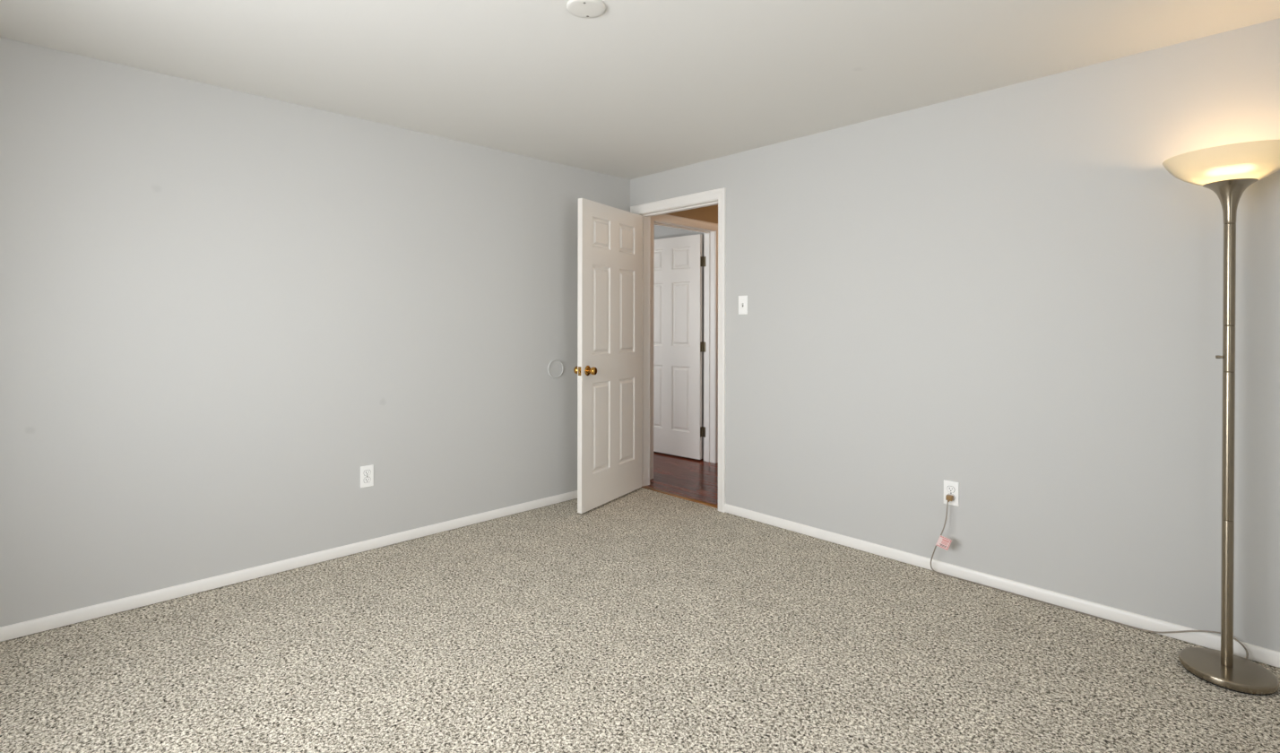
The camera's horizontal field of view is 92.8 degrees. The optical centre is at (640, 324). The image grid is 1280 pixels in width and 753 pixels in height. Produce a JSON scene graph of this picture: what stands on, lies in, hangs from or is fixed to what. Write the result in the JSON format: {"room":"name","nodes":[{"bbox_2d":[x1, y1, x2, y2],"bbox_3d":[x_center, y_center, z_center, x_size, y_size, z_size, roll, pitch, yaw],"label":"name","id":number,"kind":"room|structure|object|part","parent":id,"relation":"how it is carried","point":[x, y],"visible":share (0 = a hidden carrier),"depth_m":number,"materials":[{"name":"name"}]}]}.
{"room":"empty bedroom","nodes":[
{"label":"empty bedroom","id":0,"kind":"room"},
{"bbox_2d":[0,36,717,627],"bbox_3d":[-0.624,0.072,4.246,6.770,2.560,0.145,0,0,-44],"label":"wall","id":1,"kind":"structure","parent":0,"point":[220,307],"depth_m":2.93,"materials":[{"name":"grey paint"}]},
{"bbox_2d":[0,490,577,641],"bbox_3d":[-1.499,1.201,3.294,3.950,0.054,0.012,0,0,-44],"label":"baseboard","id":2,"kind":"structure","parent":1,"relation":"attached to","point":[27,627],"depth_m":2.92,"materials":[{"name":"white paint"}]},
{"bbox_2d":[360,464,373,488],"bbox_3d":[-1.483,0.826,3.312,0.070,0.117,0.008,0,0,-44],"label":"wall outlet","id":3,"kind":"object","parent":1,"relation":"attached to","point":[367,472],"visible":1,"depth_m":3.31,"materials":[{"name":"white plastic"}]},
{"bbox_2d":[363,476,371,483],"bbox_3d":[-1.481,0.845,3.310,0.037,0.030,0.003,0,0,-44],"label":"receptacle","id":4,"kind":"object","parent":3,"relation":"attached to","point":[367,480],"depth_m":3.31,"materials":[{"name":"white plastic"}]},
{"bbox_2d":[363,469,371,475],"bbox_3d":[-1.481,0.806,3.310,0.037,0.030,0.003,0,0,-44],"label":"receptacle","id":5,"kind":"object","parent":3,"relation":"attached to","point":[367,472],"depth_m":3.31,"materials":[{"name":"white plastic"}]},
{"bbox_2d":[547,359,563,378],"bbox_3d":[-0.577,0.305,4.182,0.128,0.128,0.012,0,0,-44],"label":"bumper cover","id":6,"kind":"object","parent":1,"relation":"attached to","point":[555,367],"visible":1,"depth_m":4.18,"materials":[{"name":"grey plastic"}]},
{"bbox_2d":[649,214,717,479],"bbox_3d":[0.343,0.168,5.196,0.892,2.131,0.154,0,0,-44],"label":"trim","id":7,"kind":"structure","parent":1,"relation":"attached to","point":[710,229],"depth_m":5.43,"materials":[{"name":"white paint"}]},
{"bbox_2d":[0,451,1279,752],"bbox_3d":[-0.063,1.293,3.750,6.650,0.120,6.550,0,0,-44],"label":"floor","id":8,"kind":"structure","parent":0,"point":[640,620],"depth_m":2.24,"materials":[{"name":"carpet"}]},
{"bbox_2d":[930,139,1279,695],"bbox_3d":[1.770,0.319,2.469,0.371,1.835,1.245,0,0,-44],"label":"floor lamp","id":9,"kind":"object","parent":8,"relation":"on","point":[1227,170],"visible":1,"depth_m":2.13,"materials":[{"name":"silver metal"}]},
{"bbox_2d":[936,536,951,550],"bbox_3d":[1.463,1.052,2.934,0.007,0.062,0.069,0,0,-44],"label":"tag","id":10,"kind":"object","parent":9,"relation":"attached to","point":[944,542],"depth_m":2.93,"materials":[{"name":"pink paper"}]},
{"bbox_3d":[1.823,1.046,2.615,0.081,0.383,1.116,0,0,-44],"label":"power cord","id":11,"kind":"part","parent":9,"relation":"part of","materials":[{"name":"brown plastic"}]},
{"bbox_3d":[2.055,0.116,2.162,0.020,0.012,0.012,0,0,36],"label":"switch knob","id":12,"kind":"part","parent":9,"relation":"part of","materials":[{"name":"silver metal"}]},
{"bbox_3d":[2.077,-0.541,2.146,0.362,0.111,0.362,0,0,-44],"label":"lamp shade","id":13,"kind":"part","parent":9,"relation":"part of","materials":[{"name":"white glass"}]},
{"bbox_2d":[0,0,1279,179],"bbox_3d":[-0.129,-1.157,1.877,3.950,0.100,3.950,0,0,-44],"label":"ceiling","id":14,"kind":"structure","parent":0,"point":[636,89],"depth_m":2.47,"materials":[{"name":"paint"}]},
{"bbox_2d":[566,0,605,18],"bbox_3d":[-0.188,-1.101,2.126,0.135,0.013,0.135,0,0,-44],"label":"cover plate","id":15,"kind":"object","parent":14,"relation":"attached to","point":[587,9],"visible":1,"depth_m":2.12,"materials":[{"name":"white plastic"}]},
{"bbox_2d":[654,224,703,458],"bbox_3d":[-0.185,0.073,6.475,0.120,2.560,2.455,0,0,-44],"label":"door frame","id":16,"kind":"structure","parent":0,"point":[660,231],"depth_m":5.66,"materials":[{"name":"white paint"}]},
{"bbox_2d":[653,233,705,459],"bbox_3d":[0.276,0.204,5.743,0.806,2.030,0.160,0,0,42],"label":"door","id":17,"kind":"structure","parent":16,"relation":"in","point":[678,346],"depth_m":5.66,"materials":[{"name":"white paint"}]},
{"bbox_2d":[630,17,1279,651],"bbox_3d":[1.326,0.075,3.299,0.120,2.560,4.215,0,0,-44],"label":"wall","id":18,"kind":"structure","parent":0,"point":[1009,294],"depth_m":2.75,"materials":[{"name":"grey paint"}]},
{"bbox_2d":[573,198,642,513],"bbox_3d":[-0.186,0.203,4.265,0.160,2.030,0.805,0,0,31],"label":"door","id":19,"kind":"structure","parent":18,"relation":"in","point":[609,370],"depth_m":4.20,"materials":[{"name":"white paint"}]},
{"bbox_3d":[-0.388,0.303,3.928,0.025,0.057,0.002,0,0,31],"label":"latch plate","id":20,"kind":"part","parent":19,"relation":"part of","materials":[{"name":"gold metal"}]},
{"bbox_3d":[-0.312,0.303,3.955,0.056,0.052,0.052,0,0,31],"label":"knob","id":21,"kind":"part","parent":19,"relation":"part of","materials":[{"name":"gold metal"}]},
{"bbox_2d":[630,187,726,512],"bbox_3d":[0.290,0.168,4.373,0.154,2.131,0.909,0,0,-44],"label":"trim","id":22,"kind":"structure","parent":18,"relation":"attached to","point":[715,196],"depth_m":4.21,"materials":[{"name":"white paint"}]},
{"bbox_2d":[641,485,717,508],"bbox_3d":[0.289,1.235,4.357,0.048,0.016,0.763,0,0,-44],"label":"trim","id":23,"kind":"structure","parent":18,"relation":"attached to","point":[644,487],"depth_m":4.33,"materials":[{"name":"brown wood"}]},
{"bbox_2d":[738,295,747,314],"bbox_3d":[0.655,-0.123,3.896,0.018,0.120,0.070,0,0,-44],"label":"light switch","id":24,"kind":"object","parent":18,"relation":"attached to","point":[742,299],"visible":1,"depth_m":3.89,"materials":[{"name":"white plastic"}]},
{"bbox_2d":[943,479,959,506],"bbox_3d":[1.528,0.830,2.995,0.008,0.117,0.070,0,0,-44],"label":"wall outlet","id":25,"kind":"object","parent":18,"relation":"attached to","point":[950,488],"visible":1,"depth_m":2.99,"materials":[{"name":"white plastic"}]},
{"bbox_2d":[947,485,954,492],"bbox_3d":[1.527,0.810,2.994,0.001,0.030,0.037,0,0,-44],"label":"receptacle","id":26,"kind":"object","parent":25,"relation":"attached to","point":[950,488],"depth_m":2.99,"materials":[{"name":"white plastic"}]},
{"bbox_2d":[724,503,1279,667],"bbox_3d":[1.605,1.205,2.912,0.012,0.054,3.028,0,0,-44],"label":"baseboard","id":27,"kind":"structure","parent":18,"relation":"attached to","point":[1258,653],"depth_m":2.75,"materials":[{"name":"white paint"}]}
]}

